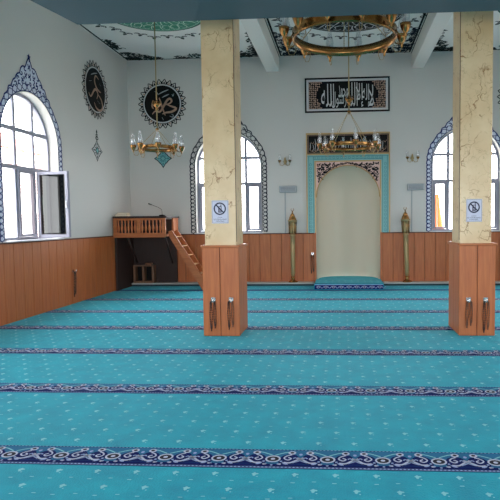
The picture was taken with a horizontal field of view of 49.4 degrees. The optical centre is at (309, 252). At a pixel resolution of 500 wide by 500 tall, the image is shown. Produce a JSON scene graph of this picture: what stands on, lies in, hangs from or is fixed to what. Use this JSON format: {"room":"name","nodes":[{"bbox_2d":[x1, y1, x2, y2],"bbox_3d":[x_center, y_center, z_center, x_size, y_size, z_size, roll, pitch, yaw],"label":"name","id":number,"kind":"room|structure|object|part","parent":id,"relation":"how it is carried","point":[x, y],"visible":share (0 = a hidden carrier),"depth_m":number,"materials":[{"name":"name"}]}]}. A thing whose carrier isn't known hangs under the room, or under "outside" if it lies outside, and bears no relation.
{"room":"mosque","nodes":[
{"label":"mosque","id":0,"kind":"room"},
{"bbox_2d":[1,133,41,237],"bbox_3d":[-17.634,-2.689,27.258,8.300,8.500,6.300,0,3,4],"label":"sky","id":1,"kind":"structure","parent":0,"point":[22,148],"depth_m":26.07,"materials":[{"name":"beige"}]},
{"bbox_2d":[0,0,130,242],"bbox_3d":[-4.909,-1.413,5.062,0.300,5.320,15.660,0,3,4],"label":"wall","id":2,"kind":"structure","parent":0,"point":[58,48],"depth_m":10.24,"materials":[{"name":"paint"}]},
{"bbox_2d":[0,54,70,242],"bbox_3d":[-4.404,-1.716,8.787,0.675,3.034,1.887,0,3,4],"label":"window","id":3,"kind":"structure","parent":2,"relation":"in","point":[53,190],"depth_m":9.07,"materials":[{"name":"grey"}]},
{"bbox_3d":[-4.713,-1.404,8.824,0.050,2.385,1.600,0,3,4],"label":"frame","id":4,"kind":"part","parent":3,"relation":"part of","materials":[{"name":"grey"}]},
{"bbox_3d":[-4.574,-0.211,8.887,0.205,0.020,1.660,0,3,4],"label":"sill","id":5,"kind":"part","parent":3,"relation":"part of","materials":[{"name":"white"}]},
{"bbox_3d":[-4.339,-0.820,9.135,0.492,1.015,0.087,0,3,4],"label":"glass pane","id":6,"kind":"part","parent":3,"relation":"part of","materials":[{"name":"clear glass"}]},
{"bbox_2d":[0,236,115,325],"bbox_3d":[-4.720,0.632,5.173,0.036,1.222,15.660,0,3,4],"label":"wainscoting","id":7,"kind":"structure","parent":2,"relation":"attached to","point":[37,277],"depth_m":9.28,"materials":[{"name":"brown wood"}]},
{"bbox_2d":[82,60,107,118],"bbox_3d":[-4.395,-3.351,11.067,0.009,1.182,1.191,0,3,4],"label":"medallion","id":8,"kind":"object","parent":2,"relation":"attached to","point":[94,84],"visible":1,"depth_m":11.03,"materials":[{"name":"black"}]},
{"bbox_2d":[92,129,101,161],"bbox_3d":[-4.388,-2.219,11.124,0.004,0.666,0.506,0,3,4],"label":"diamond ornament","id":9,"kind":"object","parent":2,"relation":"attached to","point":[96,149],"visible":1,"depth_m":11.11,"materials":[{"name":"blue ceramic"}]},
{"bbox_2d":[0,285,499,499],"bbox_3d":[0.459,1.306,4.898,11.000,0.205,16.260,0,3,4],"label":"floor","id":10,"kind":"structure","parent":0,"point":[123,394],"depth_m":4.54,"materials":[{"name":"teal carpet"}]},
{"bbox_2d":[112,216,178,290],"bbox_3d":[-3.662,-0.015,12.341,1.220,1.645,1.110,0,3,4],"label":"platform","id":11,"kind":"object","parent":10,"relation":"on","point":[139,240],"visible":0.96,"depth_m":12.54,"materials":[{"name":"brown wood"}]},
{"bbox_3d":[-4.268,-0.575,11.834,0.080,0.365,0.057,0,3,4],"label":"newel post","id":12,"kind":"part","parent":11,"relation":"part of","materials":[{"name":"brown wood"}]},
{"bbox_2d":[115,214,129,215],"bbox_3d":[-4.138,-0.834,11.945,0.270,0.045,0.200,0,3,4],"label":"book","id":13,"kind":"object","parent":11,"relation":"on","point":[115,214],"visible":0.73,"depth_m":11.85,"materials":[{"name":"beige paper"}]},
{"bbox_3d":[-3.744,-0.578,11.802,0.080,0.365,0.057,0,3,4],"label":"newel post","id":14,"kind":"part","parent":11,"relation":"part of","materials":[{"name":"brown wood"}]},
{"bbox_3d":[-3.726,-0.738,11.787,1.170,0.045,0.035,0,3,4],"label":"rail","id":15,"kind":"part","parent":11,"relation":"part of","materials":[{"name":"brown wood"}]},
{"bbox_3d":[-3.707,-0.783,11.781,1.210,0.045,0.080,0,3,4],"label":"rail","id":16,"kind":"part","parent":11,"relation":"part of","materials":[{"name":"brown wood"}]},
{"bbox_3d":[-3.723,0.210,12.398,1.090,1.190,1.030,0,3,4],"label":"enclosure panel","id":17,"kind":"part","parent":11,"relation":"part of","materials":[{"name":"brown wood"}]},
{"bbox_3d":[-3.180,-0.582,11.767,0.080,0.365,0.057,0,3,4],"label":"newel post","id":18,"kind":"part","parent":11,"relation":"part of","materials":[{"name":"brown wood"}]},
{"bbox_3d":[-3.114,-0.628,12.201,0.100,0.405,0.810,0,3,4],"label":"rail","id":19,"kind":"part","parent":11,"relation":"part of","materials":[{"name":"brown wood"}]},
{"bbox_2d":[169,230,202,289],"bbox_3d":[-2.630,0.148,12.090,0.910,1.328,0.435,0,3,4],"label":"stair","id":20,"kind":"structure","parent":10,"relation":"on","point":[193,264],"depth_m":11.88,"materials":[{"name":"brown wood"}]},
{"bbox_2d":[200,19,247,335],"bbox_3d":[-1.157,-1.577,7.207,0.520,5.319,0.630,0,3,4],"label":"pillar","id":21,"kind":"structure","parent":10,"relation":"on","point":[224,254],"depth_m":6.99,"materials":[{"name":"stone"}]},
{"bbox_2d":[212,200,228,223],"bbox_3d":[-1.158,-0.532,6.990,0.220,0.300,0.007,0,3,4],"label":"notice sign","id":22,"kind":"object","parent":21,"relation":"attached to","point":[220,212],"visible":1,"depth_m":6.99,"materials":[{"name":"white paper"}]},
{"bbox_2d":[314,276,385,289],"bbox_3d":[0.936,0.687,12.518,1.560,0.131,1.664,0,3,4],"label":"carpeted step","id":23,"kind":"structure","parent":10,"relation":"on","point":[332,282],"depth_m":11.75,"materials":[{"name":"teal carpet"}]},
{"bbox_2d":[447,11,497,335],"bbox_3d":[2.157,-1.604,7.119,0.495,5.319,0.720,0,3,4],"label":"pillar","id":24,"kind":"structure","parent":10,"relation":"on","point":[472,253],"depth_m":6.86,"materials":[{"name":"stone"}]},
{"bbox_2d":[466,199,481,221],"bbox_3d":[2.105,-0.542,6.861,0.200,0.290,0.007,0,3,4],"label":"notice sign","id":25,"kind":"object","parent":24,"relation":"attached to","point":[473,206],"visible":1,"depth_m":6.86,"materials":[{"name":"white paper"}]},
{"bbox_3d":[2.263,0.608,6.865,0.060,0.070,0.077,0,3,4],"label":"hook","id":26,"kind":"object","parent":24,"relation":"attached to","visible":0},
{"bbox_2d":[482,301,485,332],"bbox_3d":[2.240,0.819,6.885,0.045,0.410,0.031,0,3,4],"label":"beads","id":27,"kind":"object","parent":26,"relation":"hanging from","point":[484,302],"visible":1,"depth_m":6.88,"materials":[{"name":"brown wood"}]},
{"bbox_2d":[486,301,489,329],"bbox_3d":[2.290,0.801,6.881,0.045,0.373,0.031,0,3,4],"label":"beads","id":28,"kind":"object","parent":26,"relation":"hanging from","point":[488,302],"visible":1,"depth_m":6.88,"materials":[{"name":"brown"}]},
{"bbox_2d":[31,0,499,24],"bbox_3d":[0.400,-2.588,1.477,10.050,0.315,9.300,0,3,4],"label":"ceiling","id":29,"kind":"structure","parent":0,"point":[80,12],"depth_m":5.91,"materials":[{"name":"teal paint"}]},
{"bbox_2d":[79,11,499,60],"bbox_3d":[0.404,-4.201,4.572,11.000,0.201,16.260,0,3,4],"label":"ceiling","id":30,"kind":"structure","parent":0,"point":[130,47],"depth_m":11.34,"materials":[{"name":"white paint"}]},
{"bbox_2d":[96,21,200,38],"bbox_3d":[-2.880,-4.374,9.800,2.908,0.004,2.924,0,3,4],"label":"ceiling medallion","id":31,"kind":"object","parent":30,"relation":"attached to","point":[174,25],"visible":0.3,"depth_m":10.47,"materials":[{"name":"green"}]},
{"bbox_2d":[130,22,184,158],"bbox_3d":[-2.811,-3.081,9.873,0.925,2.597,0.925,0,3,4],"label":"chandelier","id":32,"kind":"object","parent":30,"relation":"hanging from","point":[142,149],"visible":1,"depth_m":9.83,"materials":[{"name":"gold metal"}]},
{"bbox_3d":[-2.813,-3.315,9.859,0.020,2.070,0.020,-2,4,-19],"label":"hanging rod","id":33,"kind":"part","parent":32,"relation":"part of","materials":[{"name":"gold metal"}]},
{"bbox_3d":[-2.800,-2.708,9.895,0.155,0.192,0.160,0,3,4],"label":"crown","id":34,"kind":"part","parent":32,"relation":"part of","materials":[{"name":"gold metal"}]},
{"bbox_2d":[278,14,410,65],"bbox_3d":[0.544,-3.751,8.374,2.008,1.149,2.008,0,3,4],"label":"chandelier","id":35,"kind":"object","parent":30,"relation":"hanging from","point":[387,21],"visible":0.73,"depth_m":8.23,"materials":[{"name":"gold metal"}]},
{"bbox_3d":[-0.308,-3.269,8.227,0.169,0.222,0.026,-1,3,-11],"label":"lamp arm","id":36,"kind":"part","parent":35,"relation":"part of","materials":[{"name":"gold metal"}]},
{"bbox_3d":[-0.105,-3.248,7.823,0.170,0.223,0.023,-4,5,-41],"label":"lamp arm","id":37,"kind":"part","parent":35,"relation":"part of","materials":[{"name":"gold metal"}]},
{"bbox_3d":[1.128,-3.256,7.748,0.026,0.221,0.167,-4,5,-41],"label":"lamp arm","id":38,"kind":"part","parent":35,"relation":"part of","materials":[{"name":"gold metal"}]},
{"bbox_3d":[1.378,-3.280,8.124,0.170,0.222,0.025,1,4,19],"label":"lamp arm","id":39,"kind":"part","parent":35,"relation":"part of","materials":[{"name":"gold metal"}]},
{"bbox_2d":[271,13,425,39],"bbox_3d":[0.702,-4.412,9.830,3.145,0.004,3.163,0,3,4],"label":"ceiling medallion","id":40,"kind":"object","parent":30,"relation":"attached to","point":[353,26],"visible":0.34,"depth_m":10.62,"materials":[{"name":"black"}]},
{"bbox_2d":[317,22,380,156],"bbox_3d":[0.741,-3.140,10.054,1.150,2.572,1.152,-3,4,-30],"label":"chandelier","id":41,"kind":"object","parent":30,"relation":"hanging from","point":[374,144],"visible":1,"depth_m":10.02,"materials":[{"name":"gold metal"}]},
{"bbox_3d":[0.751,-2.844,10.072,0.155,0.192,0.160,0,3,4],"label":"crown","id":42,"kind":"part","parent":41,"relation":"part of","materials":[{"name":"gold metal"}]},
{"bbox_3d":[0.738,-3.521,10.032,0.020,1.750,0.020,1,4,26],"label":"hanging rod","id":43,"kind":"part","parent":41,"relation":"part of","materials":[{"name":"gold metal"}]},
{"bbox_2d":[127,50,499,256],"bbox_3d":[0.915,-1.922,12.686,11.000,5.320,0.300,0,3,4],"label":"wall","id":44,"kind":"structure","parent":0,"point":[421,99],"depth_m":12.54,"materials":[{"name":"paint"}]},
{"bbox_2d":[138,79,185,127],"bbox_3d":[-3.472,-3.522,12.699,1.171,1.162,0.009,0,3,4],"label":"medallion","id":45,"kind":"object","parent":44,"relation":"attached to","point":[169,97],"visible":0.98,"depth_m":12.70,"materials":[{"name":"black"}]},
{"bbox_2d":[154,152,171,167],"bbox_3d":[-3.474,-2.244,12.780,0.440,0.462,0.004,0,3,4],"label":"diamond ornament","id":46,"kind":"object","parent":44,"relation":"attached to","point":[163,158],"visible":0.97,"depth_m":12.78,"materials":[{"name":"blue ceramic"}]},
{"bbox_2d":[189,121,267,233],"bbox_3d":[-1.909,-1.975,12.787,1.857,3.029,0.255,0,3,4],"label":"window","id":47,"kind":"structure","parent":44,"relation":"in","point":[246,183],"depth_m":12.84,"materials":[{"name":"grey"}]},
{"bbox_3d":[-1.896,-0.472,12.851,1.630,0.020,0.205,0,3,4],"label":"sill","id":48,"kind":"part","parent":47,"relation":"part of","materials":[{"name":"white"}]},
{"bbox_2d":[240,18,278,71],"bbox_3d":[-1.037,-4.190,9.277,0.308,0.350,6.460,0,3,4],"label":"ceiling beam","id":49,"kind":"structure","parent":44,"relation":"attached to","point":[258,31],"depth_m":10.62,"materials":[{"name":"white paint"}]},
{"bbox_2d":[278,158,290,165],"bbox_3d":[-0.568,-2.166,12.546,0.317,0.267,0.128,0,3,4],"label":"wall sconce","id":50,"kind":"object","parent":44,"relation":"attached to","point":[285,160],"visible":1,"depth_m":12.55,"materials":[{"name":"gold metal"}]},
{"bbox_2d":[279,186,296,232],"bbox_3d":[-0.490,-1.020,12.627,0.410,1.105,0.092,0,3,4],"label":"wall speaker","id":51,"kind":"object","parent":44,"relation":"attached to","point":[282,189],"visible":1,"depth_m":12.56,"materials":[{"name":"grey paint"}]},
{"bbox_2d":[132,281,499,285],"bbox_3d":[0.942,0.715,12.527,10.300,0.075,0.273,0,3,4],"label":"baseboard","id":52,"kind":"structure","parent":44,"relation":"attached to","point":[299,283],"depth_m":12.51,"materials":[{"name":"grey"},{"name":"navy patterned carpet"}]},
{"bbox_2d":[133,263,155,282],"bbox_3d":[-3.906,0.473,12.774,0.495,0.474,0.175,0,3,4],"label":"wooden rack","id":53,"kind":"object","parent":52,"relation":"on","point":[146,273],"visible":1,"depth_m":12.73,"materials":[{"name":"brown wood"}]},
{"bbox_2d":[288,208,297,282],"bbox_3d":[-0.384,-0.175,12.558,0.222,1.723,0.222,0,3,4],"label":"brass candlestick","id":54,"kind":"object","parent":52,"relation":"on","point":[292,222],"visible":1,"depth_m":12.51,"materials":[{"name":"brown metal"}]},
{"bbox_2d":[400,207,411,281],"bbox_3d":[2.238,-0.190,12.398,0.263,1.726,0.222,0,3,4],"label":"brass candlestick","id":55,"kind":"object","parent":52,"relation":"on","point":[405,221],"visible":1,"depth_m":12.35,"materials":[{"name":"brown metal"}]},
{"bbox_2d":[178,231,499,283],"bbox_3d":[0.925,0.134,12.639,10.350,1.222,0.036,0,3,4],"label":"wall paneling","id":56,"kind":"structure","parent":44,"relation":"attached to","point":[268,254],"depth_m":12.67,"materials":[{"name":"brown wood"}]},
{"bbox_2d":[305,76,389,112],"bbox_3d":[0.875,-3.654,12.419,1.955,0.790,0.029,0,3,4],"label":"calligraphy","id":57,"kind":"object","parent":44,"relation":"attached to","point":[370,94],"visible":0.99,"depth_m":12.42,"materials":[{"name":"black ceramic"}]},
{"bbox_2d":[306,132,389,278],"bbox_3d":[0.933,-1.044,12.924,1.945,3.540,0.771,0,3,4],"label":"mihrab","id":58,"kind":"object","parent":44,"relation":"attached to","point":[348,196],"visible":0.79,"depth_m":13.03,"materials":[{"name":"beige"}]},
{"bbox_3d":[0.897,-2.534,12.490,1.885,0.435,0.018,0,3,4],"label":"inscription panel","id":59,"kind":"part","parent":58,"relation":"part of","materials":[{"name":"black ceramic"}]},
{"bbox_3d":[0.905,-1.633,12.528,1.945,2.318,0.049,0,3,4],"label":"gold frame","id":60,"kind":"part","parent":58,"relation":"part of","materials":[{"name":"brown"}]},
{"bbox_3d":[0.903,-1.314,12.549,1.555,1.678,0.044,0,3,4],"label":"arch moulding","id":61,"kind":"part","parent":58,"relation":"part of","materials":[{"name":"beige paint"}]},
{"bbox_2d":[406,153,418,161],"bbox_3d":[2.377,-2.215,12.364,0.317,0.267,0.128,0,3,4],"label":"wall sconce","id":62,"kind":"object","parent":44,"relation":"attached to","point":[412,156],"visible":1,"depth_m":12.37,"materials":[{"name":"gold metal"}]},
{"bbox_2d":[407,183,423,231],"bbox_3d":[2.464,-1.044,12.445,0.390,1.115,0.092,0,3,4],"label":"wall speaker","id":63,"kind":"object","parent":44,"relation":"attached to","point":[416,186],"visible":1,"depth_m":12.38,"materials":[{"name":"grey paint"}]},
{"bbox_2d":[411,12,452,67],"bbox_3d":[2.278,-4.211,9.074,0.288,0.350,6.460,0,3,4],"label":"ceiling beam","id":64,"kind":"structure","parent":44,"relation":"attached to","point":[434,24],"depth_m":10.42,"materials":[{"name":"white paint"}]},
{"bbox_2d":[426,117,499,231],"bbox_3d":[3.630,-2.011,12.448,1.857,3.029,0.255,0,3,4],"label":"window","id":65,"kind":"structure","parent":44,"relation":"in","point":[431,184],"depth_m":12.51,"materials":[{"name":"grey"}]},
{"bbox_3d":[3.644,-0.507,12.511,1.630,0.020,0.205,0,3,4],"label":"sill","id":66,"kind":"part","parent":65,"relation":"part of","materials":[{"name":"white"}]},
{"label":"outside","id":67,"kind":"structure","parent":0,"visible":0},
{"bbox_3d":[0.940,2.151,15.126,120.000,0.100,110.000,0,3,4],"label":"ground","id":68,"kind":"structure","parent":67,"visible":0},
{"bbox_2d":[436,192,442,226],"bbox_3d":[3.271,0.304,13.774,0.540,3.700,0.114,0,3,4],"label":"hanging cloth","id":69,"kind":"object","parent":68,"relation":"on","point":[439,223],"visible":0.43,"depth_m":13.69,"materials":[{"name":"orange"}]},
{"bbox_3d":[-1.260,0.620,7.010,0.060,0.070,0.077,0,3,4],"label":"hook","id":70,"kind":"object","parent":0,"visible":0},
{"bbox_2d":[209,301,212,330],"bbox_3d":[-1.282,0.826,7.029,0.040,0.400,0.035,-3,4,-37],"label":"beads","id":71,"kind":"object","parent":70,"relation":"hanging from","point":[211,324],"visible":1,"depth_m":7.03,"materials":[{"name":"brown"}]},
{"bbox_2d":[213,301,215,327],"bbox_3d":[-1.232,0.808,7.026,0.045,0.364,0.031,0,3,4],"label":"beads","id":72,"kind":"object","parent":70,"relation":"hanging from","point":[214,303],"visible":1,"depth_m":7.02,"materials":[{"name":"brown"}]},
{"bbox_3d":[-1.025,0.618,6.996,0.060,0.070,0.077,0,3,4],"label":"hook","id":73,"kind":"object","parent":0,"visible":0},
{"bbox_2d":[227,301,230,329],"bbox_3d":[-1.048,0.815,7.015,0.045,0.380,0.031,0,3,4],"label":"beads","id":74,"kind":"object","parent":73,"relation":"hanging from","point":[228,302],"visible":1,"depth_m":7.01,"materials":[{"name":"brown"}]},
{"bbox_2d":[231,301,233,326],"bbox_3d":[-0.998,0.797,7.011,0.045,0.346,0.031,0,3,4],"label":"beads","id":75,"kind":"object","parent":73,"relation":"hanging from","point":[232,301],"visible":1,"depth_m":7.00,"materials":[{"name":"brown"}]},
{"bbox_3d":[2.048,0.609,6.879,0.060,0.070,0.077,0,3,4],"label":"hook","id":76,"kind":"object","parent":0,"visible":0},
{"bbox_2d":[465,301,468,327],"bbox_3d":[2.026,0.791,6.896,0.045,0.350,0.031,0,3,4],"label":"beads","id":77,"kind":"object","parent":76,"relation":"hanging from","point":[467,303],"visible":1,"depth_m":6.89,"materials":[{"name":"brown"}]},
{"bbox_2d":[469,301,472,325],"bbox_3d":[2.075,0.775,6.893,0.045,0.319,0.031,0,3,4],"label":"beads","id":78,"kind":"object","parent":76,"relation":"hanging from","point":[471,304],"visible":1,"depth_m":6.89,"materials":[{"name":"brown"}]}
]}

